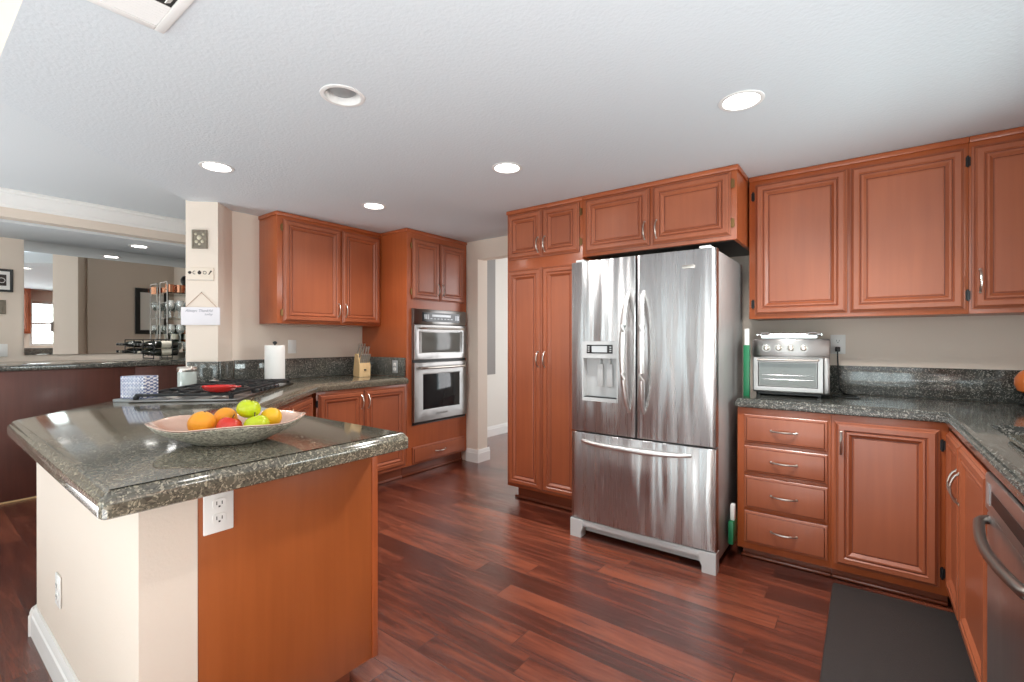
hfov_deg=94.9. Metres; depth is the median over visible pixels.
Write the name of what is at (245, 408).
apple
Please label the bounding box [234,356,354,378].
backsplash
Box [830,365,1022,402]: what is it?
backsplash
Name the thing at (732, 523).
brush
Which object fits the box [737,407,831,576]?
base cabinet
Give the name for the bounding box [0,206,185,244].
wall header
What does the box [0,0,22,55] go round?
wall
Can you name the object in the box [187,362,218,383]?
backsplash
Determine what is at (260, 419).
apple
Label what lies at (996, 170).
upper cabinet
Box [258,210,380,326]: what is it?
upper cabinet
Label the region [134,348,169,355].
wine bottle
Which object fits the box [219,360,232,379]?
backsplash
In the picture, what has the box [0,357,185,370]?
countertop
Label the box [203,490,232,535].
wall outlet
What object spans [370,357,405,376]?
backsplash
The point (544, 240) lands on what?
pantry cabinet
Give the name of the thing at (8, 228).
ceiling
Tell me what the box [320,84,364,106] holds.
recessed light
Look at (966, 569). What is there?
base cabinet
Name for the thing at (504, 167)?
recessed light
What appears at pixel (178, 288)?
copper mug
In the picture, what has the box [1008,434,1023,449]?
cutting board
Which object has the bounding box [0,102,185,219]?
ceiling
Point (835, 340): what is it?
wall outlet
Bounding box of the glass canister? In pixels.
[177,366,196,386]
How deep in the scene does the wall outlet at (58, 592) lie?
1.71 m
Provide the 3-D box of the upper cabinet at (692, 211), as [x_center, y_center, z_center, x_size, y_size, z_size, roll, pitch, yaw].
[1.068,-0.798,3.219,1.003,0.429,0.679,0,0,37]
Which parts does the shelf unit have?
post, post, shelf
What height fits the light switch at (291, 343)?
0.115 m
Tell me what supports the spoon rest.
on the cooktop
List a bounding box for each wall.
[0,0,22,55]
[0,237,184,361]
[37,463,197,681]
[186,200,231,365]
[232,211,361,378]
[461,236,1023,459]
[487,258,507,426]
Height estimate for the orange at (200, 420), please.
0.080 m
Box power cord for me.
[832,347,858,398]
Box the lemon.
[261,407,281,423]
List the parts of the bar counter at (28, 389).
kick trim, panel, panel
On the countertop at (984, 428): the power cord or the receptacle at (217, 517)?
the power cord
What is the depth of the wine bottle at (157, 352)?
4.82 m
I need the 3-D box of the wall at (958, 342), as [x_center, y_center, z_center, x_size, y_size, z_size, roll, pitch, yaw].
[0.997,0.039,3.823,5.200,2.390,0.190,0,0,37]
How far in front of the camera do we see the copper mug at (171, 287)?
5.04 m
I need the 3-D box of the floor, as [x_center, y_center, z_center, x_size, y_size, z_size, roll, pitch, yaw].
[-1.167,1.286,2.818,7.450,0.100,9.900,0,0,37]
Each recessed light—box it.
[128,244,149,247]
[199,161,234,172]
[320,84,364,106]
[362,203,385,209]
[492,162,521,173]
[718,90,764,111]
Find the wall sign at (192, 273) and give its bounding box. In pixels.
[186,267,213,280]
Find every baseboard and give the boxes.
[28,604,79,681]
[487,422,507,437]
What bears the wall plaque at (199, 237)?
attached to the wall at (204, 343)
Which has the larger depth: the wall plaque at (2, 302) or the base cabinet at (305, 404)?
the wall plaque at (2, 302)
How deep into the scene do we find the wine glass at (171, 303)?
5.04 m
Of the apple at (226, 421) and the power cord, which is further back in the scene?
the power cord
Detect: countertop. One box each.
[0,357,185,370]
[7,356,408,519]
[735,365,1023,504]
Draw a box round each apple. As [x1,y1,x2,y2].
[216,414,242,427]
[236,397,260,417]
[243,412,269,425]
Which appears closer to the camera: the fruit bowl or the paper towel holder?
the fruit bowl
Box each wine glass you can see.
[166,300,174,317]
[166,324,174,340]
[176,301,183,317]
[176,324,184,341]
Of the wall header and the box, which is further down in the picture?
the box
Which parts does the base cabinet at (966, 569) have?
handle, handle, door, door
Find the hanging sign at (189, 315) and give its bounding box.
[181,292,219,324]
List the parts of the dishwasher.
handle, control panel, door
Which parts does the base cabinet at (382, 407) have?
door, door, kick trim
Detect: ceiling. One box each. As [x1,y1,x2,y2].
[0,0,1023,241]
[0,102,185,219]
[0,219,185,258]
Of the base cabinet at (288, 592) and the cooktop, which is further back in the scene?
the cooktop
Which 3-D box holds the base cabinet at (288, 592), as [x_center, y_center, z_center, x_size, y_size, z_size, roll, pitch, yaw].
[-1.050,0.807,1.827,0.954,0.861,0.630,0,0,37]
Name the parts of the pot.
pot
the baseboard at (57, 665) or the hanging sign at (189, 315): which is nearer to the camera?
the baseboard at (57, 665)
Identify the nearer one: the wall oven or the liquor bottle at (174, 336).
the wall oven
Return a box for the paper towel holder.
[264,341,285,382]
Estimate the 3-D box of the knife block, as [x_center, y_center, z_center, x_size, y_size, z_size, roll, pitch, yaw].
[-1.358,0.172,4.273,0.104,0.299,0.174,0,0,-41]
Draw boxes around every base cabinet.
[198,456,377,681]
[277,394,312,415]
[312,384,406,483]
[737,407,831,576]
[831,414,948,605]
[946,430,990,681]
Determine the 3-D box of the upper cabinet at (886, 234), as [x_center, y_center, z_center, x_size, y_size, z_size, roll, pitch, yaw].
[1.965,-0.574,2.750,0.993,0.876,0.356,0,0,37]
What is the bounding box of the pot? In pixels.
[1014,370,1023,405]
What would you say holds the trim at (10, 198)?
attached to the wall header
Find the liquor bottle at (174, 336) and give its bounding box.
[171,325,178,341]
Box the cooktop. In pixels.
[128,379,293,401]
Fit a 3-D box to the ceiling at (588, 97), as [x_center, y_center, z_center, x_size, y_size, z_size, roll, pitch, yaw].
[0.006,-1.084,2.461,5.150,0.140,3.455,0,0,37]
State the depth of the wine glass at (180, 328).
5.11 m
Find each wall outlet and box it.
[55,572,61,608]
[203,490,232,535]
[392,360,397,372]
[830,335,845,353]
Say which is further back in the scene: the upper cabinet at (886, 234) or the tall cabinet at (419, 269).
the tall cabinet at (419, 269)
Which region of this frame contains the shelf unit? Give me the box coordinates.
[159,281,185,357]
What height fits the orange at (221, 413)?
0.072 m
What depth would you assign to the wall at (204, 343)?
3.43 m
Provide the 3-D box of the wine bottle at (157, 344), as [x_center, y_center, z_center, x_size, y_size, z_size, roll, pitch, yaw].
[-3.618,0.036,4.828,0.075,0.073,0.310,0,0,37]
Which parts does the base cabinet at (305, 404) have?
door, door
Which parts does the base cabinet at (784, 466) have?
handle, handle, handle, handle, kick trim, drawer, drawer, drawer, drawer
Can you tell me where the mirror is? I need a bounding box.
[24,240,185,354]
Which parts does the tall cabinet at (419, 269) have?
moulding, door, kick trim, drawer, door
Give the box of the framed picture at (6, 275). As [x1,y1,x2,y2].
[0,269,12,291]
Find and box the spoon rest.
[200,385,240,392]
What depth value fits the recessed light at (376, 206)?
3.55 m
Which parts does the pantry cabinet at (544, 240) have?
door, door, kick trim, moulding, door, door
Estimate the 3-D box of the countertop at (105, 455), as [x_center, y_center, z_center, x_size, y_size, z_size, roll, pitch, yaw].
[-1.425,0.268,2.755,1.601,0.232,3.648,0,0,-12]
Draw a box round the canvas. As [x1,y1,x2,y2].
[487,260,494,374]
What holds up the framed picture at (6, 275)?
attached to the wall at (11, 249)
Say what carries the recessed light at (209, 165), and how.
in the ceiling at (588, 97)
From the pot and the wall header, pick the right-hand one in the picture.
the pot
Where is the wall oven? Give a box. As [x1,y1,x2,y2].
[412,308,465,425]
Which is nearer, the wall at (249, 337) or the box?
the box
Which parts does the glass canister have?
lid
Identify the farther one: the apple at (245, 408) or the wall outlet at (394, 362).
the wall outlet at (394, 362)
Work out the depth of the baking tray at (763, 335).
2.75 m
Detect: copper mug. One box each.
[165,284,174,291]
[174,285,183,292]
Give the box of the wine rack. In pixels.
[143,339,172,358]
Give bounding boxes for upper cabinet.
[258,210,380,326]
[582,164,748,259]
[749,137,970,320]
[961,126,1023,315]
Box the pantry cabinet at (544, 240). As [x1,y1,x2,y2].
[506,196,593,509]
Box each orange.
[187,411,216,430]
[214,408,237,423]
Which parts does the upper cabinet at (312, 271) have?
door, moulding, door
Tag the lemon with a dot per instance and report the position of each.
(274, 415)
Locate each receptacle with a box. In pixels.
[212,497,225,508]
[212,512,225,523]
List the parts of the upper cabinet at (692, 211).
door, handle, handle, moulding, panel, door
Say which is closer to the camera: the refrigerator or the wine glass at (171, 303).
the refrigerator
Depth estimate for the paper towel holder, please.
3.57 m
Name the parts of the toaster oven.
knob, knob, handle, door, knob, control panel, knob, trim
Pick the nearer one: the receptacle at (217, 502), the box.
the receptacle at (217, 502)
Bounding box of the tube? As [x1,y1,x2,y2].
[743,329,749,396]
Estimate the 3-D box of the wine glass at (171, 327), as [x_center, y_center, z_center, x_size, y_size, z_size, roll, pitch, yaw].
[-3.675,-0.084,5.064,0.082,0.192,0.082,0,0,37]
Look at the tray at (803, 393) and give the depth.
2.70 m
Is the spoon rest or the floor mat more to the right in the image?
the floor mat
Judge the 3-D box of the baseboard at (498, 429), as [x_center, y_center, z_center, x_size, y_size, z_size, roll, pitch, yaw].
[-0.059,1.166,6.349,0.016,0.130,2.556,0,0,37]
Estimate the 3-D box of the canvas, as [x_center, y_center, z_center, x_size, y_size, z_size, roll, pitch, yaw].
[-0.272,-0.319,6.065,0.013,1.500,0.170,0,0,37]
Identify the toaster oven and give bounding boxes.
[752,339,829,398]
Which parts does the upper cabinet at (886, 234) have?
door, moulding, door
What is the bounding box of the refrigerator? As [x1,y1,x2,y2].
[570,245,741,575]
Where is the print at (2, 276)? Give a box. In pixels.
[0,274,5,285]
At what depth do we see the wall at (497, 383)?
6.24 m
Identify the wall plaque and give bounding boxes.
[0,300,5,313]
[192,230,207,248]
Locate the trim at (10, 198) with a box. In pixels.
[0,187,185,234]
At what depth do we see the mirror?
4.74 m
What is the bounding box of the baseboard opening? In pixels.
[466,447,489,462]
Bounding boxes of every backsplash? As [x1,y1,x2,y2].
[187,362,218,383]
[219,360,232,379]
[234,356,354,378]
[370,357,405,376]
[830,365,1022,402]
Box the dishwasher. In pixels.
[973,472,1023,681]
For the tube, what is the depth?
2.74 m
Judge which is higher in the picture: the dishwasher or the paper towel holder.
the paper towel holder
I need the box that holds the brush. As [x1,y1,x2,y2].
[728,503,736,544]
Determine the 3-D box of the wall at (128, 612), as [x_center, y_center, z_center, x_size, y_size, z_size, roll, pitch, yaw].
[-1.802,0.806,2.188,0.567,0.861,2.624,0,0,-34]
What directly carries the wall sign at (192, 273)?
attached to the wall at (204, 343)
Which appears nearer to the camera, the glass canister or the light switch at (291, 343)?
the glass canister
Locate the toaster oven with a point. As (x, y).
(801, 367)
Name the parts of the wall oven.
oven door, microwave door, control panel, handle, handle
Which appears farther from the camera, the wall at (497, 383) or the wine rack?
the wall at (497, 383)
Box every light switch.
[0,344,7,356]
[288,340,295,352]
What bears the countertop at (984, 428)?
on the base cabinet
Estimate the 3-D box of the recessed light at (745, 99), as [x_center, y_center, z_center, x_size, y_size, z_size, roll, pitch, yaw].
[0.966,-1.040,1.983,0.178,0.065,0.178,0,0,37]
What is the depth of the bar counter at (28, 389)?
3.75 m
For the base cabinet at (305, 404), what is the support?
on the floor
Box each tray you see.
[113,397,162,401]
[757,332,822,337]
[758,391,820,396]
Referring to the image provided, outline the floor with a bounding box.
[0,432,953,681]
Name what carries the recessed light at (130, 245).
in the ceiling at (8, 228)
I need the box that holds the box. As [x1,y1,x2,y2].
[120,375,157,398]
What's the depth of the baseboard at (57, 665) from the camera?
1.76 m
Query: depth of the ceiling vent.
1.43 m
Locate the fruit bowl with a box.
[144,410,305,445]
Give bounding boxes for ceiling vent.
[87,0,193,33]
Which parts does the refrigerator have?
control panel, door, handle, handle, handle, rail, freezer drawer, door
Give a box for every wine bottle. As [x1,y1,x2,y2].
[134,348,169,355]
[140,341,177,347]
[140,349,177,355]
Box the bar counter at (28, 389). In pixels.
[0,357,185,504]
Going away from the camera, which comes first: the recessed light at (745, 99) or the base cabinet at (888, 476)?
the recessed light at (745, 99)
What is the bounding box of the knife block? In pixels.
[353,343,370,376]
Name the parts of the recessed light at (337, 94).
bulb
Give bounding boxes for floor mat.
[819,583,976,681]
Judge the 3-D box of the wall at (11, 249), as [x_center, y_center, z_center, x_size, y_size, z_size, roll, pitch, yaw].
[-5.204,0.150,3.537,0.130,2.170,5.800,0,0,37]
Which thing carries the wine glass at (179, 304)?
on the shelf unit
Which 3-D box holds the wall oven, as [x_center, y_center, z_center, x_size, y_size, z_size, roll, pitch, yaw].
[-0.884,0.237,4.680,0.643,1.067,0.702,0,0,37]
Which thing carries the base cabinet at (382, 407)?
on the floor
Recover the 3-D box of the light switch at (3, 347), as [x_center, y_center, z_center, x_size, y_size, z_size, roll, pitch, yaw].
[-4.592,0.084,4.234,0.010,0.115,0.072,0,0,37]
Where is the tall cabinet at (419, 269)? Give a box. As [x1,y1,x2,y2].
[362,228,466,476]

